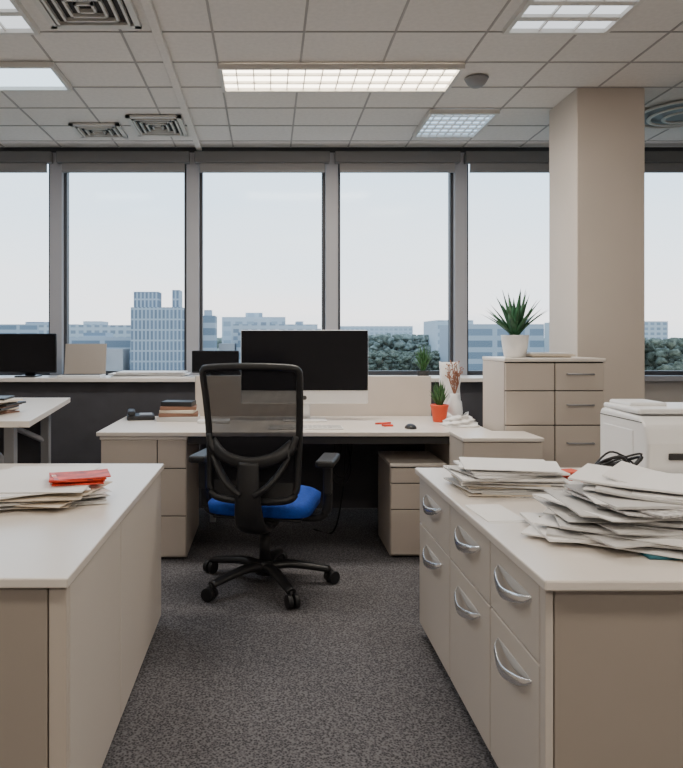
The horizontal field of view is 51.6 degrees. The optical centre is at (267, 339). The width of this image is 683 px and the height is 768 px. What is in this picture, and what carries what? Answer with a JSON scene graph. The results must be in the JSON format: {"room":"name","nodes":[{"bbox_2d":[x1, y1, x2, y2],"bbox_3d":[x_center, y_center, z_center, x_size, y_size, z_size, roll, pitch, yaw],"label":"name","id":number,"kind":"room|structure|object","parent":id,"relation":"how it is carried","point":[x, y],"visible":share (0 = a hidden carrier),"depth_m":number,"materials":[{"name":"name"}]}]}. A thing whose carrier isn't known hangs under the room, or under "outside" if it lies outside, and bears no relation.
{"room":"open-plan office","nodes":[
{"label":"open-plan office","id":0,"kind":"room"},
{"bbox_2d":[102,508,497,767],"bbox_3d":[0.100,1.300,1.475,8.000,0.100,8.950,0,0,0],"label":"floor","id":1,"kind":"structure","parent":0,"point":[351,676],"depth_m":2.66,"materials":[{"name":"carpet"}]},
{"bbox_2d":[0,398,69,463],"bbox_3d":[-1.845,0.810,3.850,1.509,0.880,1.300,0,0,0],"label":"desk","id":2,"kind":"object","parent":1,"relation":"on","point":[25,435],"visible":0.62,"depth_m":4.25,"materials":[{"name":"laminate"}]},
{"bbox_2d":[0,395,25,414],"bbox_3d":[-1.422,0.329,3.536,0.344,0.082,0.301,0,0,0],"label":"papers","id":3,"kind":"object","parent":2,"relation":"on","point":[8,404],"visible":1,"depth_m":3.52,"materials":[{"name":"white paper"}]},
{"bbox_2d":[0,464,163,767],"bbox_3d":[-0.966,0.900,2.368,1.008,0.700,1.505,0,0,0],"label":"storage cabinet","id":4,"kind":"object","parent":1,"relation":"on","point":[80,586],"visible":0.99,"depth_m":1.88,"materials":[{"name":"grey"}]},
{"bbox_2d":[0,476,112,509],"bbox_3d":[-0.793,0.521,2.404,0.506,0.058,0.444,0,0,-12],"label":"paper stack","id":5,"kind":"object","parent":4,"relation":"on","point":[16,492],"visible":0.86,"depth_m":2.30,"materials":[{"name":"beige"}]},
{"bbox_2d":[0,466,99,475],"bbox_3d":[-0.948,0.548,2.869,0.477,0.004,0.347,0,0,-6],"label":"loose paper","id":6,"kind":"object","parent":5,"relation":"on","point":[16,470],"visible":0.53,"depth_m":2.94,"materials":[{"name":"white paper"}]},
{"bbox_2d":[49,469,110,485],"bbox_3d":[-0.657,0.477,2.435,0.203,0.025,0.173,0,0,-18],"label":"magazine","id":7,"kind":"object","parent":5,"relation":"on","point":[88,477],"visible":1,"depth_m":2.39,"materials":[{"name":"paper"}]},
{"bbox_2d":[100,436,198,557],"bbox_3d":[-0.707,0.898,4.332,0.495,0.704,0.736,0,0,0],"label":"drawer pedestal","id":8,"kind":"object","parent":1,"relation":"on","point":[179,477],"visible":0.37,"depth_m":3.97,"materials":[{"name":"grey"}]},
{"bbox_2d":[0,375,482,507],"bbox_3d":[-0.725,0.765,5.355,4.950,0.970,0.410,0,0,0],"label":"wall","id":9,"kind":"structure","parent":1,"relation":"on","point":[96,403],"depth_m":5.20,"materials":[{"name":"paint"}]},
{"bbox_2d":[0,333,56,376],"bbox_3d":[-1.830,0.115,5.350,0.440,0.330,0.200,0,0,0],"label":"computer monitor","id":10,"kind":"object","parent":9,"relation":"on","point":[29,354],"visible":1,"depth_m":5.32,"materials":[{"name":"black plastic"}]},
{"bbox_2d":[57,344,106,377],"bbox_3d":[-1.421,0.155,5.367,0.320,0.251,0.275,0,0,-3],"label":"laptop","id":11,"kind":"object","parent":9,"relation":"on","point":[81,360],"visible":1,"depth_m":5.47,"materials":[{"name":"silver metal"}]},
{"bbox_2d":[109,371,191,377],"bbox_3d":[-0.899,0.261,5.367,0.613,0.039,0.339,0,0,0],"label":"papers","id":12,"kind":"object","parent":9,"relation":"on","point":[121,374],"visible":1,"depth_m":5.24,"materials":[{"name":"white paper"}]},
{"bbox_2d":[192,350,238,372],"bbox_3d":[-0.400,0.180,5.350,0.360,0.200,0.200,0,0,0],"label":"computer monitor","id":13,"kind":"object","parent":9,"relation":"on","point":[200,358],"visible":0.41,"depth_m":5.32,"materials":[{"name":"black plastic"}]},
{"bbox_2d":[0,375,482,381],"bbox_3d":[-0.725,0.295,5.355,4.950,0.030,0.410,0,0,0],"label":"countertop","id":14,"kind":"structure","parent":9,"relation":"on","point":[3,378],"depth_m":5.15,"materials":[{"name":"laminate"}]},
{"bbox_2d":[412,344,432,375],"bbox_3d":[1.163,0.148,5.284,0.152,0.264,0.158,0,0,0],"label":"potted grass plant","id":15,"kind":"object","parent":9,"relation":"on","point":[422,358],"visible":0.96,"depth_m":5.25,"materials":[{"name":"green plant"}]},
{"bbox_2d":[188,363,339,609],"bbox_3d":[-0.012,0.679,3.586,0.738,1.142,0.757,0,0,13],"label":"office chair","id":16,"kind":"object","parent":1,"relation":"on","point":[250,464],"visible":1,"depth_m":3.33,"materials":[{"name":"black plastic"}]},
{"bbox_2d":[96,416,490,507],"bbox_3d":[0.158,0.885,4.370,2.255,0.730,0.840,0,0,0],"label":"office desk","id":17,"kind":"object","parent":1,"relation":"on","point":[367,438],"visible":0.36,"depth_m":4.41,"materials":[{"name":"laminate"}]},
{"bbox_2d":[127,409,154,420],"bbox_3d":[-0.840,0.490,4.620,0.180,0.060,0.200,0,0,-11],"label":"desk phone","id":18,"kind":"object","parent":17,"relation":"on","point":[131,415],"visible":1,"depth_m":4.53,"materials":[{"name":"black plastic"}]},
{"bbox_2d":[156,400,199,421],"bbox_3d":[-0.580,0.458,4.550,0.267,0.124,0.213,0,0,0],"label":"book stack","id":19,"kind":"object","parent":17,"relation":"on","point":[170,410],"visible":0.98,"depth_m":4.46,"materials":[{"name":"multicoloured paper"}]},
{"bbox_2d":[156,414,199,421],"bbox_3d":[-0.580,0.505,4.550,0.260,0.030,0.200,0,0,0],"label":"book","id":20,"kind":"object","parent":19,"relation":"on","point":[162,417],"depth_m":4.45,"materials":[{"name":"grey paper"}]},
{"bbox_2d":[161,400,195,406],"bbox_3d":[-0.580,0.411,4.550,0.200,0.030,0.150,0,0,6],"label":"book","id":21,"kind":"object","parent":19,"relation":"on","point":[167,403],"depth_m":4.48,"materials":[{"name":"black paper"}]},
{"bbox_2d":[160,404,196,409],"bbox_3d":[-0.580,0.437,4.550,0.230,0.022,0.170,0,0,-5],"label":"book","id":22,"kind":"object","parent":19,"relation":"on","point":[163,406],"depth_m":4.47,"materials":[{"name":"brown paper"}]},
{"bbox_2d":[159,408,197,412],"bbox_3d":[-0.580,0.458,4.550,0.220,0.020,0.180,0,0,3],"label":"book","id":23,"kind":"object","parent":19,"relation":"on","point":[162,410],"depth_m":4.46,"materials":[{"name":"beige paper"}]},
{"bbox_2d":[159,411,197,416],"bbox_3d":[-0.580,0.479,4.550,0.250,0.022,0.190,0,0,-6],"label":"book","id":24,"kind":"object","parent":19,"relation":"on","point":[161,413],"depth_m":4.46,"materials":[{"name":"brown paper"}]},
{"bbox_2d":[197,419,204,423],"bbox_3d":[-0.340,0.510,4.400,0.200,0.020,0.100,0,0,0],"label":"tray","id":25,"kind":"object","parent":17,"relation":"on","point":[200,421],"visible":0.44,"depth_m":4.35,"materials":[{"name":"white plastic"}]},
{"bbox_2d":[241,330,367,421],"bbox_3d":[0.235,0.228,4.530,0.820,0.585,0.200,0,0,0],"label":"desktop computer","id":26,"kind":"object","parent":17,"relation":"on","point":[333,364],"visible":0.77,"depth_m":4.50,"materials":[{"name":"silver metal"}]},
{"bbox_2d":[303,425,343,429],"bbox_3d":[0.220,0.513,4.120,0.440,0.014,0.120,0,0,0],"label":"keyboard","id":27,"kind":"object","parent":17,"relation":"on","point":[305,427],"visible":0.54,"depth_m":4.07,"materials":[{"name":"white plastic"}]},
{"bbox_2d":[313,444,352,533],"bbox_3d":[0.451,0.907,4.422,0.309,0.706,0.366,0,0,0],"label":"power cable","id":28,"kind":"object","parent":17,"relation":"hanging from","point":[347,446],"visible":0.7,"depth_m":4.40,"materials":[{"name":"black plastic"}]},
{"bbox_2d":[375,422,390,423],"bbox_3d":[0.710,0.513,4.320,0.108,0.011,0.012,0,0,-22],"label":"pen","id":29,"kind":"object","parent":17,"relation":"on","point":[376,422],"visible":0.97,"depth_m":4.32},
{"bbox_2d":[382,424,392,426],"bbox_3d":[0.720,0.514,4.220,0.060,0.012,0.040,0,0,-17],"label":"sticky notes","id":30,"kind":"object","parent":17,"relation":"on","point":[384,425],"visible":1,"depth_m":4.21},
{"bbox_2d":[405,423,416,428],"bbox_3d":[0.840,0.506,4.120,0.070,0.028,0.100,0,0,0],"label":"computer mouse","id":31,"kind":"object","parent":17,"relation":"on","point":[408,426],"visible":1,"depth_m":4.09,"materials":[{"name":"black plastic"}]},
{"bbox_2d":[430,380,448,421],"bbox_3d":[1.085,0.385,4.445,0.131,0.270,0.125,0,0,-31],"label":"potted succulent","id":32,"kind":"object","parent":17,"relation":"on","point":[439,410],"visible":0.98,"depth_m":4.42,"materials":[{"name":"green plant"}]},
{"bbox_2d":[439,362,460,403],"bbox_3d":[1.219,0.332,4.700,0.141,0.376,0.123,0,0,0],"label":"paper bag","id":33,"kind":"object","parent":17,"relation":"on","point":[442,365],"visible":0.36,"depth_m":4.67,"materials":[{"name":"white"}]},
{"bbox_2d":[445,360,463,417],"bbox_3d":[1.205,0.325,4.520,0.104,0.390,0.104,0,0,-35],"label":"vase","id":34,"kind":"object","parent":17,"relation":"on","point":[455,408],"visible":0.96,"depth_m":4.50,"materials":[{"name":"white ceramic"}]},
{"bbox_2d":[439,412,479,427],"bbox_3d":[1.156,0.480,4.250,0.229,0.081,0.193,0,0,0],"label":"crumpled tissue","id":35,"kind":"object","parent":17,"relation":"on","point":[462,421],"visible":1,"depth_m":4.20,"materials":[{"name":"white paper"}]},
{"bbox_2d":[195,376,430,521],"bbox_3d":[0.310,0.749,4.825,1.620,1.003,0.050,0,0,0],"label":"privacy screen","id":36,"kind":"object","parent":1,"relation":"on","point":[387,395],"visible":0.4,"depth_m":4.80,"materials":[{"name":"grey metal"}]},
{"bbox_2d":[378,451,446,556],"bbox_3d":[0.859,0.978,4.222,0.325,0.545,0.456,0,0,0],"label":"drawer pedestal","id":37,"kind":"object","parent":1,"relation":"on","point":[398,483],"visible":0.69,"depth_m":4.00,"materials":[{"name":"grey"}]},
{"bbox_2d":[449,431,543,464],"bbox_3d":[1.198,0.874,3.697,0.413,0.752,0.286,0,0,0],"label":"base cabinet","id":38,"kind":"object","parent":1,"relation":"on","point":[479,444],"visible":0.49,"depth_m":3.56,"materials":[{"name":"grey"}]},
{"bbox_2d":[482,356,605,467],"bbox_3d":[1.579,0.675,4.037,0.557,1.150,0.427,0,0,0],"label":"base cabinet","id":39,"kind":"object","parent":1,"relation":"on","point":[560,401],"visible":0.48,"depth_m":3.85,"materials":[{"name":"grey"}]},
{"bbox_2d":[483,289,548,357],"bbox_3d":[1.417,-0.101,4.057,0.371,0.401,0.366,0,0,0],"label":"aloe","id":40,"kind":"object","parent":39,"relation":"on","point":[515,345],"visible":0.99,"depth_m":3.99,"materials":[{"name":"green plant"}]},
{"bbox_2d":[526,352,574,357],"bbox_3d":[1.616,0.086,4.073,0.261,0.027,0.213,0,0,0],"label":"binders","id":41,"kind":"object","parent":39,"relation":"on","point":[529,354],"visible":0.9,"depth_m":3.99,"materials":[{"name":"white paper"}]},
{"bbox_2d":[415,468,682,767],"bbox_3d":[1.313,0.900,2.310,1.413,0.700,1.420,0,0,0],"label":"filing cabinet","id":42,"kind":"object","parent":1,"relation":"on","point":[558,654],"visible":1,"depth_m":1.69,"materials":[{"name":"grey"}]},
{"bbox_2d":[465,504,527,522],"bbox_3d":[0.719,0.549,2.218,0.122,0.003,0.228,0,0,-4],"label":"loose paper","id":43,"kind":"object","parent":42,"relation":"on","point":[492,513],"visible":0.98,"depth_m":2.21,"materials":[{"name":"white paper"}]},
{"bbox_2d":[443,457,569,497],"bbox_3d":[0.885,0.504,2.600,0.423,0.091,0.395,0,0,0],"label":"paper stack","id":44,"kind":"object","parent":42,"relation":"on","point":[500,477],"visible":0.97,"depth_m":2.49,"materials":[{"name":"white"}]},
{"bbox_2d":[561,468,579,481],"bbox_3d":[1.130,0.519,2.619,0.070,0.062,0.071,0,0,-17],"label":"folder","id":45,"kind":"object","parent":42,"relation":"on","point":[571,471],"visible":0.17,"depth_m":2.60,"materials":[{"name":"red paper"}]},
{"bbox_2d":[520,461,682,558],"bbox_3d":[1.077,0.465,1.998,0.748,0.149,0.584,0,0,0],"label":"documents","id":46,"kind":"object","parent":42,"relation":"on","point":[624,505],"visible":1,"depth_m":1.90,"materials":[{"name":"white paper"}]},
{"bbox_2d":[595,451,643,466],"bbox_3d":[1.276,0.480,2.582,0.180,0.140,0.173,0,0,43],"label":"cable","id":47,"kind":"object","parent":42,"relation":"on","point":[609,461],"visible":0.2,"depth_m":2.54,"materials":[{"name":"black plastic"}]},
{"bbox_2d":[600,399,682,473],"bbox_3d":[1.649,0.400,2.780,0.463,0.300,0.440,0,0,0],"label":"printer","id":48,"kind":"object","parent":42,"relation":"on","point":[654,429],"visible":0.76,"depth_m":2.70,"materials":[{"name":"white plastic"}]},
{"bbox_2d":[640,553,682,559],"bbox_3d":[1.160,0.545,1.870,0.400,0.009,0.260,0,0,3],"label":"folder","id":49,"kind":"object","parent":42,"relation":"on","point":[649,556],"visible":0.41,"depth_m":1.75,"materials":[{"name":"teal"}]},
{"bbox_2d":[549,88,644,402],"bbox_3d":[2.107,-0.150,4.515,0.418,2.800,0.430,0,0,0],"label":"column","id":50,"kind":"structure","parent":1,"relation":"on","point":[597,135],"depth_m":4.30,"materials":[{"name":"paint"}]},
{"bbox_2d":[0,0,682,146],"bbox_3d":[0.100,-1.600,1.475,8.000,0.100,8.950,0,0,0],"label":"ceiling","id":51,"kind":"structure","parent":0,"point":[172,15],"depth_m":3.88,"materials":[{"name":"tile"}]},
{"bbox_2d":[0,0,39,34],"bbox_3d":[-1.375,-1.528,3.160,0.490,0.030,0.620,0,0,0],"label":"ceiling light fixture","id":52,"kind":"object","parent":51,"relation":"in","point":[15,19],"depth_m":3.35,"materials":[{"name":"plastic"}]},
{"bbox_2d":[0,62,71,90],"bbox_3d":[-1.505,-1.528,4.070,0.630,0.030,0.380,0,0,0],"label":"ceiling light fixture","id":53,"kind":"object","parent":51,"relation":"in","point":[14,76],"depth_m":4.09,"materials":[{"name":"plastic"}]},
{"bbox_2d":[32,0,141,28],"bbox_3d":[-0.840,-1.532,3.220,0.440,0.022,0.440,0,0,0],"label":"ceiling vent","id":54,"kind":"object","parent":51,"relation":"in","point":[59,14],"visible":1,"depth_m":3.29,"materials":[{"name":"white"}]},
{"bbox_2d":[68,123,127,137],"bbox_3d":[-1.240,-1.532,5.140,0.360,0.022,0.320,0,0,0],"label":"ceiling vent","id":55,"kind":"object","parent":51,"relation":"in","point":[83,130],"visible":1,"depth_m":5.11,"materials":[{"name":"white"}]},
{"bbox_2d":[125,115,187,136],"bbox_3d":[-0.790,-1.532,5.030,0.380,0.022,0.460,0,0,0],"label":"ceiling vent","id":56,"kind":"object","parent":51,"relation":"in","point":[142,125],"visible":1,"depth_m":4.99,"materials":[{"name":"white"}]},
{"bbox_2d":[140,0,201,150],"bbox_3d":[-0.553,-1.532,1.310,0.045,0.025,8.620,0,0,0],"label":"trim strip","id":57,"kind":"object","parent":51,"relation":"attached to","point":[147,5],"depth_m":3.88,"materials":[{"name":"metal"}]},
{"bbox_2d":[0,147,682,152],"bbox_3d":[0.100,-1.528,5.765,8.000,0.045,0.270,0,0,0],"label":"trim","id":58,"kind":"structure","parent":51,"relation":"attached to","point":[52,149],"depth_m":5.63,"materials":[{"name":"grey"}]},
{"bbox_2d":[0,151,52,163],"bbox_3d":[-2.252,-1.455,5.585,1.057,0.090,0.069,0,0,0],"label":"blind cassette","id":59,"kind":"object","parent":58,"relation":"hanging from","point":[5,156],"visible":1,"depth_m":5.55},
{"bbox_2d":[0,163,46,169],"bbox_3d":[-2.252,-1.385,5.584,0.977,0.070,0.008,0,0,0],"label":"fabric","id":60,"kind":"object","parent":59,"relation":"hanging from","point":[3,166],"depth_m":5.58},
{"bbox_2d":[0,170,46,172],"bbox_3d":[-2.252,-1.345,5.584,0.977,0.020,0.024,0,0,0],"label":"bar","id":61,"kind":"object","parent":60,"relation":"attached to","point":[1,171],"depth_m":5.57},
{"bbox_2d":[0,0,682,147],"bbox_3d":[0.100,-1.548,1.315,8.000,0.004,8.630,0,0,0],"label":"grid","id":62,"kind":"object","parent":51,"relation":"attached to","point":[120,31],"depth_m":4.12,"materials":[{"name":"metal"}]},
{"bbox_2d":[218,63,464,92],"bbox_3d":[0.409,-1.528,4.091,1.377,0.030,0.377,0,0,0],"label":"ceiling light fixture","id":63,"kind":"object","parent":51,"relation":"in","point":[234,77],"depth_m":4.09,"materials":[{"name":"plastic"}]},
{"bbox_2d":[412,109,499,137],"bbox_3d":[1.315,-1.528,4.960,0.470,0.030,0.560,0,0,0],"label":"ceiling light fixture","id":64,"kind":"object","parent":51,"relation":"in","point":[437,123],"depth_m":4.94,"materials":[{"name":"plastic"}]},
{"bbox_2d":[464,74,488,88],"bbox_3d":[1.230,-1.518,4.130,0.140,0.050,0.140,0,0,0],"label":"smoke detector","id":65,"kind":"object","parent":51,"relation":"attached to","point":[475,81],"visible":1,"depth_m":4.09,"materials":[{"name":"grey plastic"}]},
{"bbox_2d":[464,151,548,163],"bbox_3d":[2.100,-1.455,5.585,1.060,0.090,0.069,0,0,0],"label":"blind cassette","id":66,"kind":"object","parent":51,"relation":"hanging from","point":[469,156],"visible":0.56,"depth_m":5.55,"materials":[{"name":"metal"}]},
{"bbox_2d":[470,163,548,169],"bbox_3d":[2.100,-1.385,5.584,0.980,0.070,0.008,0,0,0],"label":"fabric","id":67,"kind":"object","parent":66,"relation":"hanging from","point":[473,166],"depth_m":5.58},
{"bbox_2d":[470,170,548,172],"bbox_3d":[2.100,-1.345,5.584,0.980,0.020,0.024,0,0,0],"label":"bar","id":68,"kind":"object","parent":67,"relation":"attached to","point":[471,171],"depth_m":5.57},
{"bbox_2d":[503,0,644,34],"bbox_3d":[1.421,-1.528,3.160,0.517,0.030,0.620,0,0,0],"label":"ceiling light fixture","id":69,"kind":"object","parent":51,"relation":"in","point":[532,17],"depth_m":3.29,"materials":[{"name":"plastic"}]},
{"bbox_2d":[645,100,682,128],"bbox_3d":[2.820,-1.523,4.750,0.636,0.040,0.636,0,0,0],"label":"ceiling vent","id":70,"kind":"object","parent":51,"relation":"in","point":[668,115],"visible":0.85,"depth_m":4.80,"materials":[{"name":"white"}]},
{"bbox_2d":[645,151,682,162],"bbox_3d":[3.200,-1.455,5.585,1.060,0.090,0.069,0,0,0],"label":"blind cassette","id":71,"kind":"object","parent":51,"relation":"hanging from","point":[650,156],"visible":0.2,"depth_m":5.55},
{"bbox_2d":[645,163,682,169],"bbox_3d":[3.200,-1.385,5.584,0.980,0.070,0.008,0,0,0],"label":"fabric","id":72,"kind":"object","parent":71,"relation":"hanging from","point":[648,166],"depth_m":5.58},
{"bbox_2d":[645,170,682,172],"bbox_3d":[3.200,-1.345,5.584,0.980,0.020,0.024,0,0,0],"label":"bar","id":73,"kind":"object","parent":72,"relation":"attached to","point":[646,171],"depth_m":5.57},
{"bbox_2d":[430,404,448,421],"bbox_3d":[1.090,0.465,4.450,0.116,0.110,0.116,0,0,0],"label":"pot","id":74,"kind":"object","parent":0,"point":[439,411],"depth_m":4.41,"materials":[{"name":"orange"}]},
{"bbox_2d":[501,335,528,357],"bbox_3d":[1.425,0.036,4.040,0.156,0.128,0.156,0,0,0],"label":"pot","id":75,"kind":"object","parent":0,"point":[516,346],"depth_m":3.98,"materials":[{"name":"ceramic"}]},
{"bbox_2d":[645,375,682,401],"bbox_3d":[0.100,0.767,5.740,8.000,0.965,0.320,0,0,0],"label":"wall","id":76,"kind":"structure","parent":0,"point":[661,391],"depth_m":5.65,"materials":[{"name":"paint"}]},
{"bbox_2d":[0,164,49,374],"bbox_3d":[-2.252,-0.610,5.705,0.997,1.790,0.070,0,0,0],"label":"frame","id":77,"kind":"object","parent":76,"relation":"on","point":[49,164],"visible":0.09,"depth_m":5.67,"materials":[{"name":"grey"}]},
{"bbox_2d":[50,153,63,374],"bbox_3d":[-1.703,-0.610,5.695,0.100,1.790,0.150,0,0,0],"label":"trim","id":78,"kind":"structure","parent":76,"relation":"on","point":[56,175],"depth_m":5.62,"materials":[{"name":"grey"}]},
{"bbox_2d":[64,164,185,374],"bbox_3d":[-1.154,-0.610,5.705,0.998,1.790,0.070,0,0,0],"label":"frame","id":79,"kind":"object","parent":76,"relation":"on","point":[66,175],"visible":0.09,"depth_m":5.67,"materials":[{"name":"grey"}]},
{"bbox_2d":[56,151,189,163],"bbox_3d":[-1.154,-1.455,5.585,1.058,0.090,0.069,0,0,0],"label":"blind cassette","id":80,"kind":"object","parent":79,"relation":"attached to","point":[61,156],"visible":1,"depth_m":5.55,"materials":[{"name":"metal"}]},
{"bbox_2d":[62,163,184,169],"bbox_3d":[-1.154,-1.385,5.584,0.978,0.070,0.008,0,0,0],"label":"fabric","id":81,"kind":"object","parent":80,"relation":"hanging from","point":[65,166],"depth_m":5.58,"materials":[{"name":"fabric"}]},
{"bbox_2d":[62,170,184,172],"bbox_3d":[-1.154,-1.345,5.584,0.978,0.020,0.024,0,0,0],"label":"bar","id":82,"kind":"object","parent":81,"relation":"attached to","point":[63,171],"depth_m":5.57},
{"bbox_2d":[186,153,199,374],"bbox_3d":[-0.605,-0.610,5.695,0.100,1.790,0.150,0,0,0],"label":"trim","id":83,"kind":"structure","parent":76,"relation":"on","point":[192,169],"depth_m":5.62,"materials":[{"name":"grey"}]},
{"bbox_2d":[200,173,324,349],"bbox_3d":[-0.046,-0.610,5.705,1.018,1.790,0.070,0,0,0],"label":"frame","id":84,"kind":"object","parent":76,"relation":"on","point":[201,174],"visible":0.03,"depth_m":5.67,"materials":[{"name":"grey"}]},
{"bbox_2d":[194,151,329,163],"bbox_3d":[-0.046,-1.455,5.585,1.078,0.090,0.069,0,0,0],"label":"blind cassette","id":85,"kind":"object","parent":84,"relation":"attached to","point":[199,156],"visible":1,"depth_m":5.55,"materials":[{"name":"metal"}]},
{"bbox_2d":[200,163,324,169],"bbox_3d":[-0.046,-1.385,5.584,0.998,0.070,0.008,0,0,0],"label":"fabric","id":86,"kind":"object","parent":85,"relation":"hanging from","point":[203,166],"depth_m":5.58,"materials":[{"name":"fabric"}]},
{"bbox_2d":[200,170,324,172],"bbox_3d":[-0.046,-1.345,5.584,0.998,0.020,0.024,0,0,0],"label":"bar","id":87,"kind":"object","parent":86,"relation":"attached to","point":[201,171],"depth_m":5.57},
{"bbox_2d":[325,153,337,329],"bbox_3d":[0.512,-0.610,5.695,0.100,1.790,0.150,0,0,0],"label":"trim","id":88,"kind":"structure","parent":76,"relation":"on","point":[331,169],"depth_m":5.62,"materials":[{"name":"grey"}]},
{"bbox_2d":[338,164,452,374],"bbox_3d":[1.031,-0.610,5.705,0.938,1.790,0.070,0,0,0],"label":"frame","id":89,"kind":"object","parent":76,"relation":"on","point":[450,175],"visible":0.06,"depth_m":5.67,"materials":[{"name":"grey"}]},
{"bbox_2d":[334,151,460,163],"bbox_3d":[1.031,-1.455,5.585,0.998,0.090,0.069,0,0,0],"label":"blind cassette","id":90,"kind":"object","parent":89,"relation":"attached to","point":[339,156],"visible":1,"depth_m":5.55,"materials":[{"name":"metal"}]},
{"bbox_2d":[340,163,454,169],"bbox_3d":[1.031,-1.385,5.584,0.918,0.070,0.008,0,0,0],"label":"fabric","id":91,"kind":"object","parent":90,"relation":"hanging from","point":[343,166],"depth_m":5.58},
{"bbox_2d":[340,170,454,172],"bbox_3d":[1.031,-1.345,5.584,0.918,0.020,0.024,0,0,0],"label":"bar","id":92,"kind":"object","parent":91,"relation":"attached to","point":[341,171],"depth_m":5.57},
{"bbox_2d":[453,153,466,374],"bbox_3d":[1.550,-0.610,5.695,0.100,1.790,0.150,0,0,0],"label":"trim","id":93,"kind":"structure","parent":76,"relation":"on","point":[460,175],"depth_m":5.62,"materials":[{"name":"grey"}]},
{"bbox_2d":[467,164,482,374],"bbox_3d":[2.100,-0.610,5.705,1.000,1.790,0.070,0,0,0],"label":"frame","id":94,"kind":"object","parent":76,"relation":"on","point":[469,372],"visible":0.09,"depth_m":5.67,"materials":[{"name":"grey"}]},
{"bbox_2d":[645,370,682,374],"bbox_3d":[3.200,-0.610,5.705,1.000,1.790,0.070,0,0,0],"label":"frame","id":95,"kind":"object","parent":76,"relation":"on","point":[647,372],"visible":0.06,"depth_m":5.67,"materials":[{"name":"grey"}]},
{"label":"outside","id":96,"kind":"structure","parent":0,"visible":0},
{"bbox_2d":[645,337,682,369],"bbox_3d":[39.987,2.416,69.449,11.312,5.724,26.254,0,0,31],"label":"tree line","id":97,"kind":"object","parent":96,"point":[665,354],"visible":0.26,"depth_m":61.91,"materials":[{"name":"green plant"}]},
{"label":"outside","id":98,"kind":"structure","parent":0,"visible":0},
{"bbox_2d":[217,337,671,347],"bbox_3d":[24.066,3.682,225.224,249.548,10.796,73.420,0,0,0],"label":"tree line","id":99,"kind":"object","parent":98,"point":[219,340],"depth_m":198.25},
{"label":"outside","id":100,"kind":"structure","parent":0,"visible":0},
{"bbox_3d":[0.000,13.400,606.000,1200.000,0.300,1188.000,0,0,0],"label":"ground","id":101,"kind":"structure","parent":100,"visible":0},
{"bbox_2d":[0,322,80,332],"bbox_3d":[-48.000,4.750,147.000,20.000,17.000,14.000,0,0,0],"label":"building","id":102,"kind":"structure","parent":101,"relation":"on","point":[28,327],"depth_m":140.00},
{"bbox_2d":[39,321,130,336],"bbox_3d":[-26.250,5.100,116.000,19.500,16.300,12.000,0,0,0],"label":"building","id":103,"kind":"structure","parent":101,"relation":"on","point":[88,326],"depth_m":109.99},
{"bbox_2d":[69,333,130,369],"bbox_3d":[-21.100,6.150,93.000,9.800,14.200,10.000,0,0,0],"label":"building","id":104,"kind":"structure","parent":101,"relation":"on","point":[112,342],"depth_m":87.99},
{"bbox_2d":[106,349,129,369],"bbox_3d":[-18.300,7.150,82.000,3.400,12.200,4.000,0,0,0],"label":"building","id":105,"kind":"structure","parent":101,"relation":"on","point":[116,359],"depth_m":80.00,"materials":[{"name":"concrete"}]},
{"bbox_2d":[131,290,183,369],"bbox_3d":[-12.750,3.700,83.000,5.900,19.100,6.000,0,0,0],"label":"building","id":106,"kind":"structure","parent":101,"relation":"on","point":[157,331],"depth_m":80.00,"materials":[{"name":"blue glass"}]},
{"bbox_2d":[203,310,216,349],"bbox_3d":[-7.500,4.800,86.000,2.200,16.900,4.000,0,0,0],"label":"building","id":107,"kind":"structure","parent":101,"relation":"on","point":[209,320],"depth_m":84.00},
{"bbox_2d":[219,343,235,349],"bbox_3d":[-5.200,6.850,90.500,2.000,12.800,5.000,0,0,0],"label":"building","id":108,"kind":"structure","parent":101,"relation":"on","point":[222,346],"depth_m":87.99,"materials":[{"name":"concrete"}]},
{"bbox_2d":[238,332,240,362],"bbox_3d":[-1.400,6.150,90.500,4.800,14.200,5.000,0,0,0],"label":"building","id":109,"kind":"structure","parent":101,"relation":"on","point":[239,333],"depth_m":87.99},
{"bbox_2d":[222,313,284,342],"bbox_3d":[-2.450,4.200,127.000,10.900,18.100,14.000,0,0,0],"label":"building","id":110,"kind":"structure","parent":101,"relation":"on","point":[227,322],"depth_m":120.01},
{"bbox_2d":[232,319,317,349],"bbox_3d":[0.900,5.150,101.000,11.800,16.200,10.000,0,0,0],"label":"building","id":111,"kind":"structure","parent":101,"relation":"on","point":[259,324],"depth_m":96.01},
{"bbox_2d":[340,326,412,337],"bbox_3d":[42.000,3.750,300.000,36.000,19.000,20.000,0,0,0],"label":"building","id":112,"kind":"structure","parent":101,"relation":"on","point":[372,330],"depth_m":290.00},
{"bbox_2d":[424,320,472,352],"bbox_3d":[40.000,4.500,156.000,8.000,17.500,12.000,0,0,0],"label":"building","id":113,"kind":"structure","parent":101,"relation":"on","point":[431,328],"depth_m":151.33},
{"bbox_2d":[440,324,543,369],"bbox_3d":[30.250,5.600,96.000,10.500,15.300,12.000,0,0,0],"label":"building","id":114,"kind":"structure","parent":101,"relation":"on","point":[483,339],"depth_m":89.99,"materials":[{"name":"concrete"}]},
{"bbox_2d":[544,321,667,351],"bbox_3d":[70.000,4.750,146.000,20.000,17.000,12.000,0,0,0],"label":"building","id":115,"kind":"structure","parent":101,"relation":"on","point":[653,329],"depth_m":140.00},
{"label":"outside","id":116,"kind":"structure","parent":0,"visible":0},
{"bbox_2d":[368,333,430,352],"bbox_3d":[35.776,3.217,170.184,40.122,9.897,32.068,0,0,0],"label":"tree line","id":117,"kind":"object","parent":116,"point":[378,342],"visible":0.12,"depth_m":158.44,"materials":[{"name":"plant"}]},
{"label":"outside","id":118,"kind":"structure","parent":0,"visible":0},
{"bbox_2d":[368,349,439,369],"bbox_3d":[24.214,4.212,112.496,26.879,5.167,26.233,0,0,0],"label":"tree line","id":119,"kind":"object","parent":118,"point":[377,360],"visible":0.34,"depth_m":103.30,"materials":[{"name":"green plant"}]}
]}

